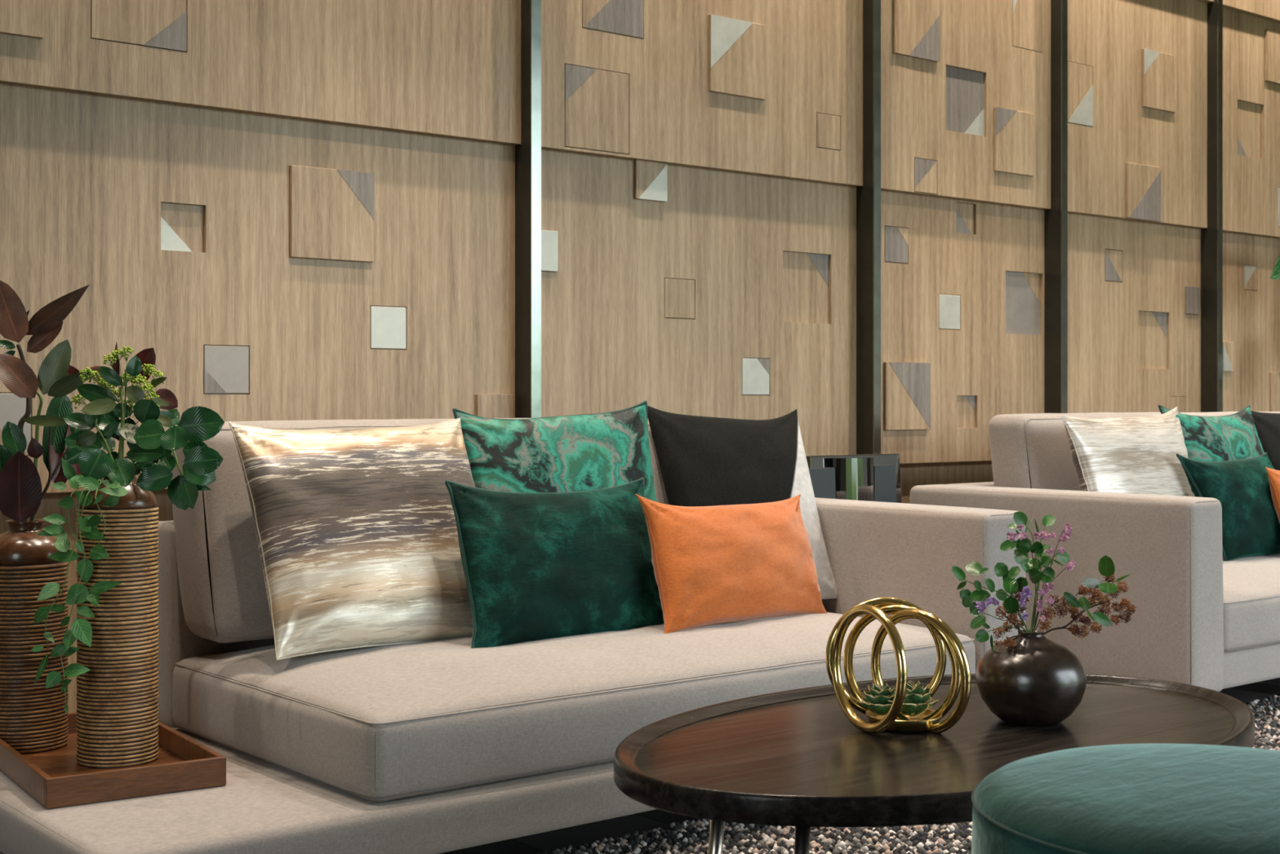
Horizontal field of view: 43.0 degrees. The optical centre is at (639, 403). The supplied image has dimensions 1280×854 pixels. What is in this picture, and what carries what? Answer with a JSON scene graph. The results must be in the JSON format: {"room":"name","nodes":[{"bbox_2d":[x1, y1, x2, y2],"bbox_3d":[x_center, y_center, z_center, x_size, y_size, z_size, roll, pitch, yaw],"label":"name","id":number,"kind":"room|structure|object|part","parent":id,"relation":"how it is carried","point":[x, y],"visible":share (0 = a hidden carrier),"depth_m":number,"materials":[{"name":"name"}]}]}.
{"room":"lobby","nodes":[
{"label":"lobby","id":0,"kind":"room"},
{"bbox_2d":[0,0,1279,712],"bbox_3d":[0.121,-0.945,5.410,12.200,3.750,0.186,0,0,-39],"label":"wall","id":1,"kind":"structure","parent":0,"point":[304,210],"depth_m":5.25,"materials":[{"name":"brown wood"}]},
{"bbox_3d":[-1.234,-0.298,4.291,2.174,1.043,0.022,0,0,-39],"label":"panel","id":2,"kind":"part","parent":1,"relation":"part of","materials":[{"name":"brown wood"}]},
{"bbox_3d":[-1.214,-1.310,4.267,2.174,1.040,0.022,0,0,-39],"label":"panel","id":3,"kind":"part","parent":1,"relation":"part of","materials":[{"name":"brown wood"}]},
{"bbox_2d":[515,0,541,417],"bbox_3d":[-0.360,-0.945,4.968,0.036,3.750,0.147,0,0,-39],"label":"trim","id":4,"kind":"structure","parent":1,"relation":"attached to","point":[528,153],"depth_m":4.92,"materials":[{"name":"brown metal"}]},
{"bbox_3d":[0.210,-0.298,5.461,1.470,1.043,0.022,0,0,-39],"label":"panel","id":5,"kind":"part","parent":1,"relation":"part of","materials":[{"name":"brown wood"}]},
{"bbox_3d":[0.230,-1.310,5.436,1.470,1.040,0.022,0,0,-39],"label":"panel","id":6,"kind":"part","parent":1,"relation":"part of","materials":[{"name":"brown wood"}]},
{"bbox_2d":[856,0,880,453],"bbox_3d":[0.810,-0.945,5.916,0.036,3.750,0.147,0,0,-39],"label":"trim","id":7,"kind":"structure","parent":1,"relation":"attached to","point":[868,195],"depth_m":5.87,"materials":[{"name":"brown metal"}]},
{"bbox_3d":[1.224,-0.298,6.282,1.067,1.043,0.022,0,0,-39],"label":"panel","id":8,"kind":"part","parent":1,"relation":"part of","materials":[{"name":"brown wood"}]},
{"bbox_3d":[1.244,-1.310,6.257,1.067,1.040,0.022,0,0,-39],"label":"panel","id":9,"kind":"part","parent":1,"relation":"part of","materials":[{"name":"brown wood"}]},
{"bbox_2d":[1044,0,1067,413],"bbox_3d":[1.667,-0.945,6.610,0.036,3.750,0.147,0,0,-39],"label":"trim","id":10,"kind":"structure","parent":1,"relation":"attached to","point":[1055,218],"depth_m":6.56,"materials":[{"name":"brown metal"}]},
{"bbox_3d":[2.094,-0.298,6.988,1.102,1.043,0.022,0,0,-39],"label":"panel","id":11,"kind":"part","parent":1,"relation":"part of","materials":[{"name":"brown wood"}]},
{"bbox_3d":[2.114,-1.310,6.963,1.102,1.040,0.022,0,0,-39],"label":"panel","id":12,"kind":"part","parent":1,"relation":"part of","materials":[{"name":"brown wood"}]},
{"bbox_3d":[2.136,-2.305,6.936,1.102,1.010,0.022,0,0,-39],"label":"panel","id":13,"kind":"part","parent":1,"relation":"part of","materials":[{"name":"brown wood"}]},
{"bbox_2d":[1200,0,1222,412],"bbox_3d":[2.552,-0.945,7.327,0.036,3.750,0.147,0,0,-39],"label":"trim","id":14,"kind":"structure","parent":1,"relation":"attached to","point":[1211,237],"depth_m":7.28,"materials":[{"name":"brown metal"}]},
{"bbox_3d":[3.022,-2.305,7.654,1.107,1.010,0.022,0,0,-39],"label":"panel","id":15,"kind":"part","parent":1,"relation":"part of","materials":[{"name":"brown wood"}]},
{"bbox_3d":[3.000,-1.310,7.681,1.107,1.040,0.022,0,0,-39],"label":"panel","id":16,"kind":"part","parent":1,"relation":"part of","materials":[{"name":"brown wood"}]},
{"bbox_3d":[2.980,-0.298,7.706,1.107,1.043,0.022,0,0,-39],"label":"panel","id":17,"kind":"part","parent":1,"relation":"part of","materials":[{"name":"brown wood"}]},
{"bbox_2d":[0,677,1279,853],"bbox_3d":[2.241,0.960,2.794,12.200,0.060,6.920,0,0,-39],"label":"floor","id":18,"kind":"structure","parent":0,"point":[588,833],"depth_m":3.55,"materials":[{"name":"tile"}]},
{"bbox_2d":[0,417,1025,853],"bbox_3d":[-0.270,0.484,3.748,2.382,0.893,1.081,0,0,-39],"label":"sofa","id":19,"kind":"object","parent":18,"relation":"on","point":[437,746],"visible":0.49,"depth_m":3.28,"materials":[{"name":"beige fabric"}]},
{"bbox_2d":[0,711,226,808],"bbox_3d":[-1.092,0.696,3.244,0.330,0.054,0.620,0,0,-34],"label":"serving tray","id":20,"kind":"object","parent":19,"relation":"on","point":[55,778],"visible":0.64,"depth_m":3.04,"materials":[{"name":"brown wood"}]},
{"bbox_2d":[0,519,68,754],"bbox_3d":[-1.279,0.478,3.382,0.169,0.470,0.169,0,0,-39],"label":"ribbed vase","id":21,"kind":"object","parent":20,"relation":"on","point":[33,717],"visible":0.84,"depth_m":3.31,"materials":[{"name":"brown ceramic"}]},
{"bbox_2d":[0,280,177,522],"bbox_3d":[-1.162,0.002,3.372,0.378,0.524,0.184,0,0,-7],"label":"plant","id":22,"kind":"object","parent":21,"relation":"in","point":[21,495],"visible":0.77,"depth_m":3.36,"materials":[{"name":"brown plant"}]},
{"bbox_3d":[-1.283,0.069,3.382,0.031,0.386,0.013,0,0,4],"label":"stem","id":23,"kind":"part","parent":22,"relation":"part of","materials":[{"name":"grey plant"}]},
{"bbox_3d":[-1.277,0.096,3.412,0.046,0.336,0.009,0,0,3],"label":"stem","id":24,"kind":"part","parent":22,"relation":"part of","materials":[{"name":"brown plant"}]},
{"bbox_3d":[-1.250,0.146,3.382,0.053,0.232,0.008,0,0,1],"label":"stem","id":25,"kind":"part","parent":22,"relation":"part of","materials":[{"name":"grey plant"}]},
{"bbox_3d":[-1.143,0.045,3.401,0.189,0.232,0.006,0,0,0],"label":"stem","id":26,"kind":"part","parent":22,"relation":"part of","materials":[{"name":"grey plant"}]},
{"bbox_2d":[75,466,159,768],"bbox_3d":[-1.046,0.420,3.253,0.158,0.585,0.158,0,0,-25],"label":"ribbed vase","id":27,"kind":"object","parent":20,"relation":"on","point":[117,718],"visible":0.89,"depth_m":3.19,"materials":[{"name":"woven rattan"},{"name":"glossy brown glazed ceramic"}]},
{"bbox_2d":[30,457,128,714],"bbox_3d":[-1.088,0.351,3.159,0.184,0.496,0.132,0,0,-14],"label":"trailing vine","id":28,"kind":"object","parent":27,"relation":"in","point":[81,629],"visible":0.98,"depth_m":3.14,"materials":[{"name":"green plant"}]},
{"bbox_3d":[-1.097,0.329,3.173,0.132,0.384,0.056,0,0,-39],"label":"stem","id":29,"kind":"part","parent":28,"relation":"part of","materials":[{"name":"green plant"}]},
{"bbox_3d":[-1.079,0.203,3.187,0.018,0.132,0.098,0,0,29],"label":"stem","id":30,"kind":"part","parent":28,"relation":"part of","materials":[{"name":"green plant"}]},
{"bbox_3d":[-1.082,0.367,3.179,0.100,0.461,0.060,0,0,-39],"label":"stem","id":31,"kind":"part","parent":28,"relation":"part of","materials":[{"name":"green plant"}]},
{"bbox_3d":[-1.052,0.221,3.189,0.040,0.168,0.084,0,0,10],"label":"stem","id":32,"kind":"part","parent":28,"relation":"part of","materials":[{"name":"green plant"}]},
{"bbox_2d":[71,346,164,457],"bbox_3d":[-1.053,0.015,3.295,0.197,0.264,0.077,0,0,16],"label":"sprig","id":33,"kind":"object","parent":27,"relation":"in","point":[126,351],"visible":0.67,"depth_m":3.29,"materials":[{"name":"plant"}]},
{"bbox_3d":[-1.044,0.039,3.283,0.010,0.216,0.004,0,0,6],"label":"stem","id":34,"kind":"part","parent":33,"relation":"part of","materials":[{"name":"green plant"}]},
{"bbox_2d":[63,355,224,510],"bbox_3d":[-0.985,0.056,3.220,0.345,0.302,0.232,0,0,-4],"label":"leafy branch","id":35,"kind":"object","parent":27,"relation":"in","point":[148,443],"visible":1,"depth_m":3.19,"materials":[{"name":"green plant"}]},
{"bbox_3d":[-1.057,0.088,3.224,0.047,0.115,0.006,0,0,1],"label":"stem","id":36,"kind":"part","parent":35,"relation":"part of","materials":[{"name":"green plant"}]},
{"bbox_3d":[-1.035,0.045,3.253,0.029,0.201,0.007,0,0,2],"label":"stem","id":37,"kind":"part","parent":35,"relation":"part of","materials":[{"name":"green plant"}]},
{"bbox_3d":[-0.964,0.112,3.221,0.173,0.085,0.018,0,0,26],"label":"stem","id":38,"kind":"part","parent":35,"relation":"part of","materials":[{"name":"green plant"}]},
{"bbox_3d":[-0.429,0.502,4.215,1.696,0.464,0.150,0,0,-39],"label":"frame","id":39,"kind":"part","parent":19,"relation":"part of","materials":[{"name":"beige fabric"}]},
{"bbox_2d":[228,417,475,659],"bbox_3d":[-0.590,0.288,3.633,0.630,0.507,0.307,0,0,-39],"label":"throw pillow","id":40,"kind":"object","parent":19,"relation":"on","point":[356,529],"visible":0.8,"depth_m":3.52,"materials":[{"name":"fabric"}]},
{"bbox_2d":[444,477,664,648],"bbox_3d":[-0.176,0.363,3.734,0.626,0.388,0.194,0,0,-44],"label":"throw pillow","id":41,"kind":"object","parent":19,"relation":"on","point":[551,565],"visible":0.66,"depth_m":3.64,"materials":[{"name":"green fabric"}]},
{"bbox_2d":[452,400,657,502],"bbox_3d":[-0.186,0.292,4.029,0.627,0.601,0.241,0,0,-39],"label":"throw pillow","id":42,"kind":"object","parent":19,"relation":"on","point":[582,452],"visible":0.41,"depth_m":4.00,"materials":[{"name":"green fabric"}]},
{"bbox_2d":[172,612,975,801],"bbox_3d":[-0.108,0.623,3.796,1.705,0.205,0.925,0,0,-39],"label":"seat cushion","id":43,"kind":"object","parent":19,"relation":"on","point":[446,719],"depth_m":3.27,"materials":[{"name":"beige fabric"}]},
{"bbox_2d":[635,493,826,633],"bbox_3d":[0.242,0.373,3.979,0.172,0.328,0.671,0,0,41],"label":"throw pillow","id":44,"kind":"object","parent":19,"relation":"on","point":[715,564],"visible":1,"depth_m":3.87,"materials":[{"name":"orange fabric"}]},
{"bbox_2d":[647,405,837,599],"bbox_3d":[0.283,0.298,4.368,0.500,0.595,0.251,0,0,-21],"label":"throw pillow","id":45,"kind":"object","parent":19,"relation":"on","point":[704,460],"visible":0.56,"depth_m":4.35,"materials":[{"name":"grey fabric"}]},
{"bbox_3d":[0.581,0.549,4.451,0.176,0.562,1.061,0,0,-39],"label":"armrest","id":46,"kind":"part","parent":19,"relation":"part of","materials":[{"name":"beige fabric"}]},
{"bbox_2d":[804,451,902,502],"bbox_3d":[0.602,0.544,5.085,0.522,0.772,0.295,0,0,-39],"label":"chest","id":47,"kind":"object","parent":18,"relation":"on","point":[855,476],"visible":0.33,"depth_m":4.98,"materials":[{"name":"black glass"}]},
{"bbox_3d":[0.528,0.537,4.904,0.180,0.686,0.044,0,0,-39],"label":"leather panel","id":48,"kind":"part","parent":47,"relation":"part of","materials":[{"name":"grey leather"}]},
{"bbox_3d":[0.762,0.536,5.094,0.122,0.688,0.044,0,0,-39],"label":"leather panel","id":49,"kind":"part","parent":47,"relation":"part of","materials":[{"name":"grey leather"}]},
{"bbox_2d":[524,694,1279,853],"bbox_3d":[1.934,0.917,3.530,4.950,0.025,2.351,0,0,-39],"label":"rug","id":50,"kind":"object","parent":18,"relation":"on","point":[692,837],"visible":0.16,"depth_m":3.42,"materials":[{"name":"fabric"}]},
{"bbox_2d":[613,673,1254,853],"bbox_3d":[0.518,0.723,2.699,1.286,0.385,0.792,0,0,-39],"label":"coffee table","id":51,"kind":"object","parent":50,"relation":"on","point":[789,757],"visible":0.7,"depth_m":2.56,"materials":[{"name":"black wood"}]},
{"bbox_3d":[0.111,0.742,2.493,0.056,0.346,0.023,0,0,-24],"label":"leg","id":52,"kind":"part","parent":51,"relation":"part of","materials":[{"name":"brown metal"}]},
{"bbox_3d":[0.230,0.742,2.347,0.023,0.346,0.056,0,0,36],"label":"leg","id":53,"kind":"part","parent":51,"relation":"part of","materials":[{"name":"brown metal"}]},
{"bbox_2d":[825,596,971,733],"bbox_3d":[0.437,0.442,2.717,0.201,0.223,0.230,0,0,-14],"label":"ring ornament","id":54,"kind":"object","parent":51,"relation":"on","point":[944,637],"visible":0.98,"depth_m":2.72,"materials":[{"name":"gold metal"}]},
{"bbox_2d":[859,682,895,715],"bbox_3d":[0.409,0.500,2.748,0.073,0.052,0.075,0,0,-39],"label":"succulent","id":55,"kind":"object","parent":54,"relation":"in","point":[876,701],"visible":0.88,"depth_m":2.73,"materials":[{"name":"green plant"}]},
{"bbox_3d":[0.444,0.532,2.735,0.128,0.022,0.128,0,0,-39],"label":"dish","id":56,"kind":"part","parent":54,"relation":"part of","materials":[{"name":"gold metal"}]},
{"bbox_2d":[887,680,938,716],"bbox_3d":[0.460,0.496,2.736,0.085,0.059,0.087,0,0,-39],"label":"succulent","id":57,"kind":"object","parent":54,"relation":"in","point":[917,699],"visible":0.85,"depth_m":2.71,"materials":[{"name":"green plant"}]},
{"bbox_2d":[975,629,1086,724],"bbox_3d":[0.670,0.466,2.785,0.185,0.152,0.185,0,0,-39],"label":"round vase","id":58,"kind":"object","parent":51,"relation":"on","point":[1037,680],"visible":0.99,"depth_m":2.72,"materials":[{"name":"brown glazed ceramic"}]},
{"bbox_2d":[951,511,1069,650],"bbox_3d":[0.635,0.305,2.783,0.229,0.241,0.086,0,0,-6],"label":"plant","id":59,"kind":"object","parent":58,"relation":"in","point":[1011,585],"visible":0.96,"depth_m":2.78,"materials":[{"name":"green plant"}]},
{"bbox_3d":[0.614,0.358,2.784,0.088,0.113,0.074,0,0,-39],"label":"stem","id":60,"kind":"part","parent":59,"relation":"part of","materials":[{"name":"green plant"}]},
{"bbox_3d":[0.634,0.397,2.785,0.077,0.035,0.007,0,0,-4],"label":"stem","id":61,"kind":"part","parent":59,"relation":"part of","materials":[{"name":"plant"}]},
{"bbox_3d":[0.628,0.386,2.783,0.075,0.057,0.065,0,0,-39],"label":"stem","id":62,"kind":"part","parent":59,"relation":"part of","materials":[{"name":"plant"}]},
{"bbox_3d":[0.648,0.356,2.785,0.053,0.118,0.006,0,0,6],"label":"stem","id":63,"kind":"part","parent":59,"relation":"part of","materials":[{"name":"green plant"}]},
{"bbox_3d":[0.673,0.311,2.788,0.023,0.208,0.010,0,0,7],"label":"stem","id":64,"kind":"part","parent":59,"relation":"part of","materials":[{"name":"green plant"}]},
{"bbox_3d":[0.684,0.313,2.785,0.025,0.204,0.005,0,0,-9],"label":"stem","id":65,"kind":"part","parent":59,"relation":"part of","materials":[{"name":"green plant"}]},
{"bbox_2d":[974,523,1075,632],"bbox_3d":[0.653,0.310,2.760,0.174,0.210,0.060,0,0,0],"label":"flower sprig","id":66,"kind":"object","parent":58,"relation":"in","point":[1046,588],"visible":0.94,"depth_m":2.76,"materials":[{"name":"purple plant"}]},
{"bbox_3d":[0.574,0.341,2.746,0.013,0.015,0.014,29,-20,-10],"label":"flower","id":67,"kind":"part","parent":66,"relation":"part of","materials":[{"name":"purple plant"}]},
{"bbox_3d":[0.578,0.349,2.753,0.012,0.014,0.013,-1,1,29],"label":"flower","id":68,"kind":"part","parent":66,"relation":"part of","materials":[{"name":"purple plant"}]},
{"bbox_3d":[0.589,0.337,2.753,0.015,0.013,0.014,18,-52,-38],"label":"flower","id":69,"kind":"part","parent":66,"relation":"part of","materials":[{"name":"purple plant"}]},
{"bbox_3d":[0.595,0.333,2.747,0.016,0.014,0.014,2,10,-39],"label":"flower","id":70,"kind":"part","parent":66,"relation":"part of","materials":[{"name":"purple plant"}]},
{"bbox_3d":[0.633,0.229,2.769,0.012,0.012,0.011,-34,7,-34],"label":"flower","id":71,"kind":"part","parent":66,"relation":"part of","materials":[{"name":"pink plant"}]},
{"bbox_3d":[0.637,0.224,2.766,0.013,0.012,0.013,0,0,-9],"label":"flower","id":72,"kind":"part","parent":66,"relation":"part of","materials":[{"name":"pink plant"}]},
{"bbox_3d":[0.650,0.211,2.776,0.013,0.013,0.013,-24,28,23],"label":"flower","id":73,"kind":"part","parent":66,"relation":"part of","materials":[{"name":"pink plant"}]},
{"bbox_3d":[0.643,0.336,2.736,0.012,0.013,0.012,-9,6,-14],"label":"flower","id":74,"kind":"part","parent":66,"relation":"part of","materials":[{"name":"purple plant"}]},
{"bbox_3d":[0.646,0.223,2.748,0.013,0.014,0.014,37,52,26],"label":"flower","id":75,"kind":"part","parent":66,"relation":"part of","materials":[{"name":"pink plant"}]},
{"bbox_3d":[0.651,0.322,2.747,0.014,0.015,0.013,-8,5,-35],"label":"flower","id":76,"kind":"part","parent":66,"relation":"part of","materials":[{"name":"purple plant"}]},
{"bbox_3d":[0.650,0.359,2.738,0.013,0.014,0.014,0,0,-26],"label":"flower","id":77,"kind":"part","parent":66,"relation":"part of","materials":[{"name":"purple plant"}]},
{"bbox_3d":[0.652,0.314,2.744,0.012,0.013,0.012,-19,12,-32],"label":"flower","id":78,"kind":"part","parent":66,"relation":"part of","materials":[{"name":"purple plant"}]},
{"bbox_3d":[0.655,0.320,2.741,0.013,0.015,0.014,13,-11,5],"label":"flower","id":79,"kind":"part","parent":66,"relation":"part of","materials":[{"name":"purple plant"}]},
{"bbox_3d":[0.666,0.314,2.783,0.027,0.201,0.006,0,0,0],"label":"stem","id":80,"kind":"part","parent":66,"relation":"part of","materials":[{"name":"green plant"}]},
{"bbox_3d":[0.676,0.225,2.768,0.014,0.014,0.013,-4,18,43],"label":"flower","id":81,"kind":"part","parent":66,"relation":"part of","materials":[{"name":"pink plant"}]},
{"bbox_3d":[0.684,0.350,2.778,0.012,0.011,0.012,-33,-25,-34],"label":"flower","id":82,"kind":"part","parent":66,"relation":"part of","materials":[{"name":"pink plant"}]},
{"bbox_3d":[0.684,0.341,2.783,0.014,0.014,0.014,13,-9,-21],"label":"flower","id":83,"kind":"part","parent":66,"relation":"part of","materials":[{"name":"pink plant"}]},
{"bbox_3d":[0.679,0.319,2.752,0.011,0.011,0.010,-24,32,28],"label":"flower","id":84,"kind":"part","parent":66,"relation":"part of","materials":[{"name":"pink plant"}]},
{"bbox_3d":[0.681,0.363,2.746,0.011,0.011,0.010,10,25,-39],"label":"flower","id":85,"kind":"part","parent":66,"relation":"part of","materials":[{"name":"pink plant"}]},
{"bbox_3d":[0.691,0.225,2.780,0.015,0.015,0.014,37,-22,-30],"label":"flower","id":86,"kind":"part","parent":66,"relation":"part of","materials":[{"name":"pink plant"}]},
{"bbox_3d":[0.693,0.333,2.785,0.059,0.164,0.002,0,0,-1],"label":"stem","id":87,"kind":"part","parent":66,"relation":"part of","materials":[{"name":"green plant"}]},
{"bbox_3d":[0.690,0.320,2.765,0.014,0.014,0.014,40,-8,-32],"label":"flower","id":88,"kind":"part","parent":66,"relation":"part of","materials":[{"name":"pink plant"}]},
{"bbox_3d":[0.697,0.311,2.769,0.015,0.014,0.014,0,0,28],"label":"flower","id":89,"kind":"part","parent":66,"relation":"part of","materials":[{"name":"pink plant"}]},
{"bbox_3d":[0.702,0.313,2.785,0.062,0.203,0.006,0,0,5],"label":"stem","id":90,"kind":"part","parent":66,"relation":"part of","materials":[{"name":"green plant"}]},
{"bbox_3d":[0.702,0.252,2.777,0.015,0.015,0.014,29,7,-35],"label":"flower","id":91,"kind":"part","parent":66,"relation":"part of","materials":[{"name":"pink plant"}]},
{"bbox_3d":[0.707,0.345,2.785,0.065,0.139,0.002,0,0,0],"label":"stem","id":92,"kind":"part","parent":66,"relation":"part of","materials":[{"name":"green plant"}]},
{"bbox_3d":[0.698,0.335,2.759,0.011,0.012,0.010,0,0,-7],"label":"flower","id":93,"kind":"part","parent":66,"relation":"part of","materials":[{"name":"pink plant"}]},
{"bbox_3d":[0.698,0.310,2.758,0.012,0.012,0.011,31,-13,-35],"label":"flower","id":94,"kind":"part","parent":66,"relation":"part of","materials":[{"name":"pink plant"}]},
{"bbox_3d":[0.695,0.223,2.738,0.014,0.014,0.013,31,17,-35],"label":"flower","id":95,"kind":"part","parent":66,"relation":"part of","materials":[{"name":"pink plant"}]},
{"bbox_3d":[0.720,0.250,2.772,0.012,0.013,0.013,-22,19,9],"label":"flower","id":96,"kind":"part","parent":66,"relation":"part of","materials":[{"name":"pink plant"}]},
{"bbox_3d":[0.714,0.227,2.744,0.014,0.014,0.014,-2,6,41],"label":"flower","id":97,"kind":"part","parent":66,"relation":"part of","materials":[{"name":"pink plant"}]},
{"bbox_3d":[0.718,0.225,2.738,0.012,0.012,0.011,-27,-14,-36],"label":"flower","id":98,"kind":"part","parent":66,"relation":"part of","materials":[{"name":"pink plant"}]},
{"bbox_3d":[0.730,0.219,2.774,0.015,0.014,0.015,30,-32,-35],"label":"flower","id":99,"kind":"part","parent":66,"relation":"part of","materials":[{"name":"pink plant"}]},
{"bbox_3d":[0.732,0.211,2.777,0.013,0.013,0.013,0,0,10],"label":"flower","id":100,"kind":"part","parent":66,"relation":"part of","materials":[{"name":"pink plant"}]},
{"bbox_3d":[0.728,0.277,2.748,0.011,0.012,0.012,33,56,23],"label":"flower","id":101,"kind":"part","parent":66,"relation":"part of","materials":[{"name":"pink plant"}]},
{"bbox_3d":[0.733,0.273,2.755,0.012,0.011,0.012,-18,-14,-38],"label":"flower","id":102,"kind":"part","parent":66,"relation":"part of","materials":[{"name":"pink plant"}]},
{"bbox_2d":[992,573,1136,647],"bbox_3d":[0.730,0.360,2.790,0.255,0.143,0.090,0,0,0],"label":"branch","id":103,"kind":"object","parent":58,"relation":"in","point":[1095,593],"visible":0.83,"depth_m":2.78,"materials":[{"name":"brown plant"}]},
{"bbox_3d":[0.646,0.387,2.785,0.048,0.057,0.006,0,0,-5],"label":"stem","id":104,"kind":"part","parent":103,"relation":"part of","materials":[{"name":"brown plant"}]},
{"bbox_3d":[0.737,0.376,2.785,0.110,0.078,0.090,0,0,-39],"label":"stem","id":105,"kind":"part","parent":103,"relation":"part of","materials":[{"name":"brown plant"}]},
{"bbox_2d":[1044,555,1130,631],"bbox_3d":[0.749,0.334,2.762,0.165,0.162,0.069,0,0,12],"label":"leaf sprig","id":106,"kind":"object","parent":58,"relation":"in","point":[1106,566],"visible":0.98,"depth_m":2.75,"materials":[{"name":"green plant"}]},
{"bbox_3d":[0.736,0.360,2.785,0.136,0.110,0.009,0,0,-3],"label":"stem","id":107,"kind":"part","parent":106,"relation":"part of","materials":[{"name":"plant"}]},
{"bbox_2d":[971,743,1279,853],"bbox_3d":[0.671,0.672,1.849,0.581,0.491,0.581,0,0,-39],"label":"ottoman","id":108,"kind":"object","parent":50,"relation":"on","point":[1124,798],"visible":1,"depth_m":1.78,"materials":[{"name":"teal fabric"}]},
{"bbox_2d":[910,411,1279,691],"bbox_3d":[2.314,0.480,5.855,2.833,0.900,1.061,0,0,-39],"label":"sofa","id":109,"kind":"object","parent":18,"relation":"on","point":[1200,618],"visible":0.57,"depth_m":4.77,"materials":[{"name":"beige fabric"}]},
{"bbox_3d":[2.095,0.502,6.260,2.662,0.464,0.150,0,0,-39],"label":"frame","id":110,"kind":"part","parent":109,"relation":"part of","materials":[{"name":"beige fabric"}]},
{"bbox_3d":[1.285,0.549,5.021,0.185,0.562,1.061,0,0,-39],"label":"armrest","id":111,"kind":"part","parent":109,"relation":"part of","materials":[{"name":"beige fabric"}]},
{"bbox_2d":[1060,406,1195,496],"bbox_3d":[1.653,0.285,5.380,0.202,0.551,0.776,0,0,44],"label":"throw pillow","id":112,"kind":"object","parent":109,"relation":"on","point":[1136,455],"visible":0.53,"depth_m":5.24,"materials":[{"name":"fabric"}]},
{"bbox_2d":[1157,404,1264,462],"bbox_3d":[2.077,0.254,5.792,0.620,0.502,0.208,0,0,-39],"label":"throw pillow","id":113,"kind":"object","parent":109,"relation":"on","point":[1233,437],"visible":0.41,"depth_m":5.72,"materials":[{"name":"green fabric"}]},
{"bbox_2d":[1176,452,1279,560],"bbox_3d":[2.094,0.350,5.584,0.786,0.372,0.162,0,0,-39],"label":"throw pillow","id":114,"kind":"object","parent":109,"relation":"on","point":[1251,525],"visible":0.75,"depth_m":5.45,"materials":[{"name":"green fabric"}]},
{"bbox_2d":[1222,554,1279,652],"bbox_3d":[2.424,0.623,5.855,2.639,0.205,0.914,0,0,-39],"label":"seat cushion","id":115,"kind":"object","parent":109,"relation":"on","point":[1251,584],"depth_m":4.83,"materials":[{"name":"beige fabric"}]},
{"bbox_2d":[1250,410,1279,471],"bbox_3d":[2.475,0.281,6.092,0.413,0.522,0.213,0,0,-26],"label":"throw pillow","id":116,"kind":"object","parent":109,"relation":"on","point":[1267,425],"visible":0.38,"depth_m":6.03,"materials":[{"name":"black fabric"}]},
{"bbox_2d":[1265,466,1279,523],"bbox_3d":[2.403,0.370,5.722,0.652,0.308,0.145,0,0,-39],"label":"throw pillow","id":117,"kind":"object","parent":109,"relation":"on","point":[1273,475],"visible":1,"depth_m":5.54,"materials":[{"name":"orange fabric"}]},
{"bbox_2d":[1269,255,1279,279],"bbox_3d":[3.100,0.016,7.301,0.395,1.828,1.368,0,0,37],"label":"potted plant","id":118,"kind":"object","parent":18,"relation":"on","point":[1275,274],"visible":1,"depth_m":6.82,"materials":[{"name":"green plant"}]}
]}

